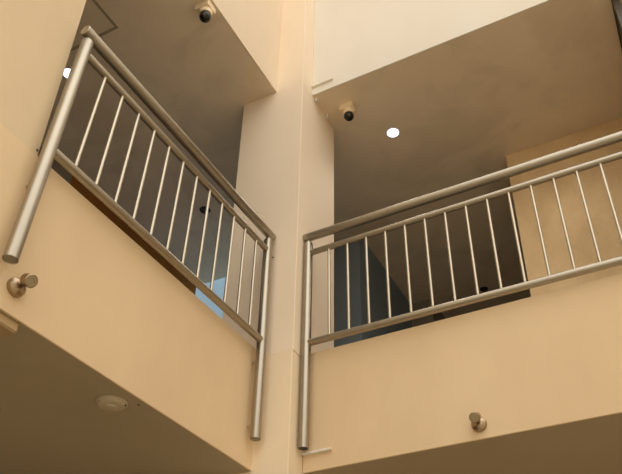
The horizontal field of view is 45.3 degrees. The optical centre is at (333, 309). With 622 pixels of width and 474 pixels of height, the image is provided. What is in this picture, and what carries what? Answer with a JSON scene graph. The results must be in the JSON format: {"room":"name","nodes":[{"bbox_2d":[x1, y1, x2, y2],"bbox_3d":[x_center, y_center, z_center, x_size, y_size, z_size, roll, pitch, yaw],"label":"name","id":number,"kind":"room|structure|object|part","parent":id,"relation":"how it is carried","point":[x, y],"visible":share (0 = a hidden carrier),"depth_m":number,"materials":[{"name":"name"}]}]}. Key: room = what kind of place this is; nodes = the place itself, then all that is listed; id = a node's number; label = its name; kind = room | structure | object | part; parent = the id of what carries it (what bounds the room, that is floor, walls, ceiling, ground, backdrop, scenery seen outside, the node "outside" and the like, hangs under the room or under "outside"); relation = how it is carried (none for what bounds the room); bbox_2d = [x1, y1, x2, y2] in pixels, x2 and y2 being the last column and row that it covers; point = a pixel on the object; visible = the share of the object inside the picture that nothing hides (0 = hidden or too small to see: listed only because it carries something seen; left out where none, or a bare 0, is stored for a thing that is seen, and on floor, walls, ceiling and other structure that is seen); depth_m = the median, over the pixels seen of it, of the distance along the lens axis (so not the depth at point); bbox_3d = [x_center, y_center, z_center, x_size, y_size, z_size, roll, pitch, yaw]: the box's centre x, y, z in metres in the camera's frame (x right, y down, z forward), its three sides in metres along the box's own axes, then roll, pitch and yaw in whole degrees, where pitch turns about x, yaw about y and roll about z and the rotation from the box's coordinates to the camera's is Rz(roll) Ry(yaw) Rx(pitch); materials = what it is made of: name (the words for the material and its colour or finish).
{"room":"building atrium","nodes":[
{"label":"building atrium","id":0,"kind":"room"},
{"bbox_2d":[38,146,195,294],"bbox_3d":[-3.538,-1.332,4.211,0.175,2.650,8.755,-16,-37,22],"label":"wall","id":1,"kind":"structure","parent":0,"point":[74,183],"depth_m":7.19,"materials":[{"name":"brown wood"}]},
{"bbox_2d":[0,0,282,470],"bbox_3d":[-2.050,-3.690,3.627,0.150,7.000,6.846,-16,-37,22],"label":"wall","id":2,"kind":"structure","parent":0,"point":[98,296],"depth_m":3.47,"materials":[{"name":"beige paint"}]},
{"bbox_2d":[7,273,37,297],"bbox_3d":[-1.206,-0.098,2.901,0.101,0.086,0.082,-16,-37,22],"label":"wall spotlight","id":3,"kind":"object","parent":2,"relation":"attached to","point":[16,286],"visible":1,"depth_m":2.89,"materials":[{"name":"silver metal"}]},
{"bbox_2d":[2,25,275,440],"bbox_3d":[-0.848,-0.343,3.951,0.090,1.525,1.882,-16,-37,22],"label":"railing","id":4,"kind":"object","parent":2,"relation":"attached to","point":[50,151],"visible":1,"depth_m":3.93,"materials":[{"name":"silver metal"}]},
{"bbox_3d":[-1.229,-0.758,3.268,0.060,1.406,0.113,-16,-37,22],"label":"post","id":5,"kind":"part","parent":4,"relation":"part of","materials":[{"name":"silver metal"}]},
{"bbox_3d":[-0.834,-0.251,3.882,0.045,0.045,1.771,-16,-37,22],"label":"rail","id":6,"kind":"part","parent":4,"relation":"part of","materials":[{"name":"silver metal"}]},
{"bbox_3d":[-0.828,-0.820,4.283,0.041,0.055,1.744,-16,-37,22],"label":"rail","id":7,"kind":"part","parent":4,"relation":"part of","materials":[{"name":"silver metal"}]},
{"bbox_3d":[-0.823,-0.932,4.369,0.060,0.081,1.835,-16,-37,22],"label":"handrail","id":8,"kind":"part","parent":4,"relation":"part of","materials":[{"name":"silver metal"}]},
{"bbox_3d":[-0.439,0.131,4.581,0.060,1.447,0.060,-16,-37,22],"label":"post","id":9,"kind":"part","parent":4,"relation":"part of","materials":[{"name":"silver metal"}]},
{"bbox_2d":[239,350,302,473],"bbox_3d":[-0.373,2.075,3.691,0.548,3.931,0.547,-16,-37,22],"label":"wall","id":10,"kind":"structure","parent":0,"point":[277,452],"depth_m":4.28,"materials":[{"name":"beige paint"}]},
{"bbox_2d":[222,0,333,357],"bbox_3d":[-0.365,-2.142,6.560,0.550,6.269,0.556,-16,-37,22],"label":"column","id":11,"kind":"structure","parent":0,"point":[285,172],"depth_m":5.42,"materials":[{"name":"beige paint"}]},
{"bbox_2d":[0,310,621,473],"bbox_3d":[-0.343,0.181,3.588,9.400,0.550,12.200,-16,-37,22],"label":"ceiling","id":12,"kind":"structure","parent":0,"point":[52,422],"depth_m":3.85,"materials":[{"name":"beige paint"}]},
{"bbox_2d":[0,312,18,337],"bbox_3d":[-1.339,0.025,2.828,0.110,0.045,0.260,-16,-37,22],"label":"junction box","id":13,"kind":"object","parent":12,"relation":"attached to","point":[8,326],"visible":1,"depth_m":2.87,"materials":[{"name":"beige plastic"}]},
{"bbox_3d":[-1.339,0.041,2.817,0.100,0.005,0.250,-16,-37,22],"label":"lid","id":14,"kind":"part","parent":13,"relation":"part of","materials":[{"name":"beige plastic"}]},
{"bbox_2d":[96,395,127,411],"bbox_3d":[-1.034,0.447,3.461,0.146,0.033,0.146,-16,-37,22],"label":"smoke detector","id":15,"kind":"object","parent":12,"relation":"attached to","point":[112,403],"visible":1,"depth_m":3.43,"materials":[{"name":"white plastic"}]},
{"bbox_2d":[41,0,621,318],"bbox_3d":[-0.342,-2.468,5.384,9.400,0.550,12.200,-16,-37,22],"label":"ceiling","id":16,"kind":"structure","parent":0,"point":[551,70],"depth_m":6.21,"materials":[{"name":"beige paint"}]},
{"bbox_2d":[63,67,70,78],"bbox_3d":[-2.067,-1.841,5.814,0.125,0.006,0.125,-16,-37,22],"label":"recessed light","id":17,"kind":"object","parent":16,"relation":"in","point":[67,69],"visible":0.32,"depth_m":5.80,"materials":[{"name":"paint"}]},
{"bbox_2d":[70,0,118,51],"bbox_3d":[-1.898,-2.130,5.390,0.470,0.004,0.470,-16,-37,22],"label":"ceiling hatch","id":18,"kind":"object","parent":16,"relation":"attached to","point":[99,21],"visible":0.42,"depth_m":5.44,"materials":[{"name":"beige paint"}]},
{"bbox_2d":[194,0,215,22],"bbox_3d":[-0.919,-2.100,5.293,0.120,0.161,0.097,-16,-37,22],"label":"security camera","id":19,"kind":"object","parent":16,"relation":"attached to","point":[205,9],"visible":1,"depth_m":5.26,"materials":[{"name":"beige plastic"}]},
{"bbox_2d":[199,206,210,213],"bbox_3d":[-1.234,-0.948,7.130,0.108,0.006,0.108,-16,-37,22],"label":"security camera","id":20,"kind":"object","parent":16,"relation":"in","point":[202,209],"visible":0.69,"depth_m":7.13,"materials":[{"name":"black plastic"}]},
{"bbox_2d":[339,101,355,120],"bbox_3d":[0.115,-1.591,6.046,0.116,0.157,0.094,-16,-37,22],"label":"security camera","id":21,"kind":"object","parent":16,"relation":"attached to","point":[348,110],"visible":1,"depth_m":6.02,"materials":[{"name":"beige plastic"}]},
{"bbox_2d":[386,127,399,137],"bbox_3d":[0.503,-1.498,6.317,0.125,0.006,0.125,-16,-37,22],"label":"recessed light","id":22,"kind":"object","parent":16,"relation":"in","point":[392,132],"visible":1,"depth_m":6.31,"materials":[{"name":"paint"}]},
{"bbox_2d":[480,287,487,291],"bbox_3d":[1.656,-0.220,8.201,0.091,0.006,0.091,-16,-37,22],"label":"security camera","id":23,"kind":"object","parent":16,"relation":"in","point":[483,289],"visible":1,"depth_m":8.20,"materials":[{"name":"black plastic"}]},
{"bbox_2d":[334,234,411,346],"bbox_3d":[0.225,0.785,7.328,0.753,2.650,1.385,-16,-37,22],"label":"wall","id":24,"kind":"structure","parent":0,"point":[378,299],"depth_m":7.26,"materials":[{"name":"paint"}]},
{"bbox_2d":[412,299,445,326],"bbox_3d":[1.159,1.203,7.944,0.257,2.650,0.780,-16,-37,22],"label":"wall","id":25,"kind":"structure","parent":0,"point":[420,305],"depth_m":8.32,"materials":[{"name":"paint"}]},
{"bbox_2d":[312,0,550,95],"bbox_3d":[2.080,-3.877,6.199,4.962,3.800,0.150,-16,-37,22],"label":"wall","id":26,"kind":"structure","parent":0,"point":[354,39],"depth_m":5.94,"materials":[{"name":"beige paint"}]},
{"bbox_2d":[311,78,332,87],"bbox_3d":[-0.094,-1.825,6.002,0.189,0.014,0.018,-16,-37,22],"label":"cable cover","id":27,"kind":"object","parent":26,"relation":"attached to","point":[330,79],"visible":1,"depth_m":6.00,"materials":[{"name":"beige paint"}]},
{"bbox_2d":[303,273,621,473],"bbox_3d":[2.078,0.023,3.554,4.962,0.777,0.150,-16,-37,22],"label":"wall","id":28,"kind":"structure","parent":0,"point":[553,358],"depth_m":4.03,"materials":[{"name":"beige paint"}]},
{"bbox_2d":[301,446,331,455],"bbox_3d":[-0.097,0.806,4.215,0.189,0.016,0.022,-16,-37,22],"label":"cable cover","id":29,"kind":"object","parent":28,"relation":"attached to","point":[330,447],"visible":1,"depth_m":4.21,"materials":[{"name":"beige paint"}]},
{"bbox_2d":[298,131,621,450],"bbox_3d":[0.836,-0.134,4.246,2.297,1.575,0.090,-16,-37,22],"label":"railing","id":30,"kind":"object","parent":28,"relation":"attached to","point":[307,342],"visible":1,"depth_m":4.45,"materials":[{"name":"silver metal"}]},
{"bbox_3d":[-0.171,0.170,4.625,0.060,1.497,0.060,-16,-37,22],"label":"post","id":31,"kind":"part","parent":30,"relation":"part of","materials":[{"name":"silver metal"}]},
{"bbox_3d":[0.830,-0.768,4.660,2.297,0.060,0.060,-16,-37,22],"label":"handrail","id":32,"kind":"part","parent":30,"relation":"part of","materials":[{"name":"silver metal"}]},
{"bbox_3d":[0.825,-0.065,4.185,2.226,0.045,0.045,-16,-37,22],"label":"rail","id":33,"kind":"part","parent":30,"relation":"part of","materials":[{"name":"silver metal"}]},
{"bbox_3d":[0.826,-0.651,4.583,2.226,0.043,0.041,-16,-37,22],"label":"rail","id":34,"kind":"part","parent":30,"relation":"part of","materials":[{"name":"silver metal"}]},
{"bbox_2d":[469,412,486,431],"bbox_3d":[0.733,0.573,3.821,0.082,0.086,0.101,-16,-37,22],"label":"wall spotlight","id":35,"kind":"object","parent":28,"relation":"attached to","point":[478,423],"visible":1,"depth_m":3.82,"materials":[{"name":"silver metal"}]},
{"bbox_2d":[506,117,621,296],"bbox_3d":[3.212,-0.692,5.149,3.751,2.650,0.115,-16,-37,22],"label":"wall","id":36,"kind":"structure","parent":0,"point":[608,240],"depth_m":5.93,"materials":[{"name":"paint"}]},
{"bbox_2d":[611,0,621,50],"bbox_3d":[2.237,-0.832,4.943,0.050,2.650,1.180,-16,-37,22],"label":"window","id":37,"kind":"structure","parent":36,"relation":"in","point":[616,4],"depth_m":5.21,"materials":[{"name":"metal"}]},
{"bbox_3d":[-0.997,0.763,7.298,1.400,2.650,0.100,-16,-37,22],"label":"wall","id":38,"kind":"structure","parent":0,"visible":0},
{"bbox_2d":[195,277,225,318],"bbox_3d":[-0.971,0.711,7.220,1.270,2.650,0.045,-16,-37,22],"label":"window","id":39,"kind":"structure","parent":38,"relation":"in","point":[219,285],"depth_m":7.97,"materials":[{"name":"blue glass"}]}
]}

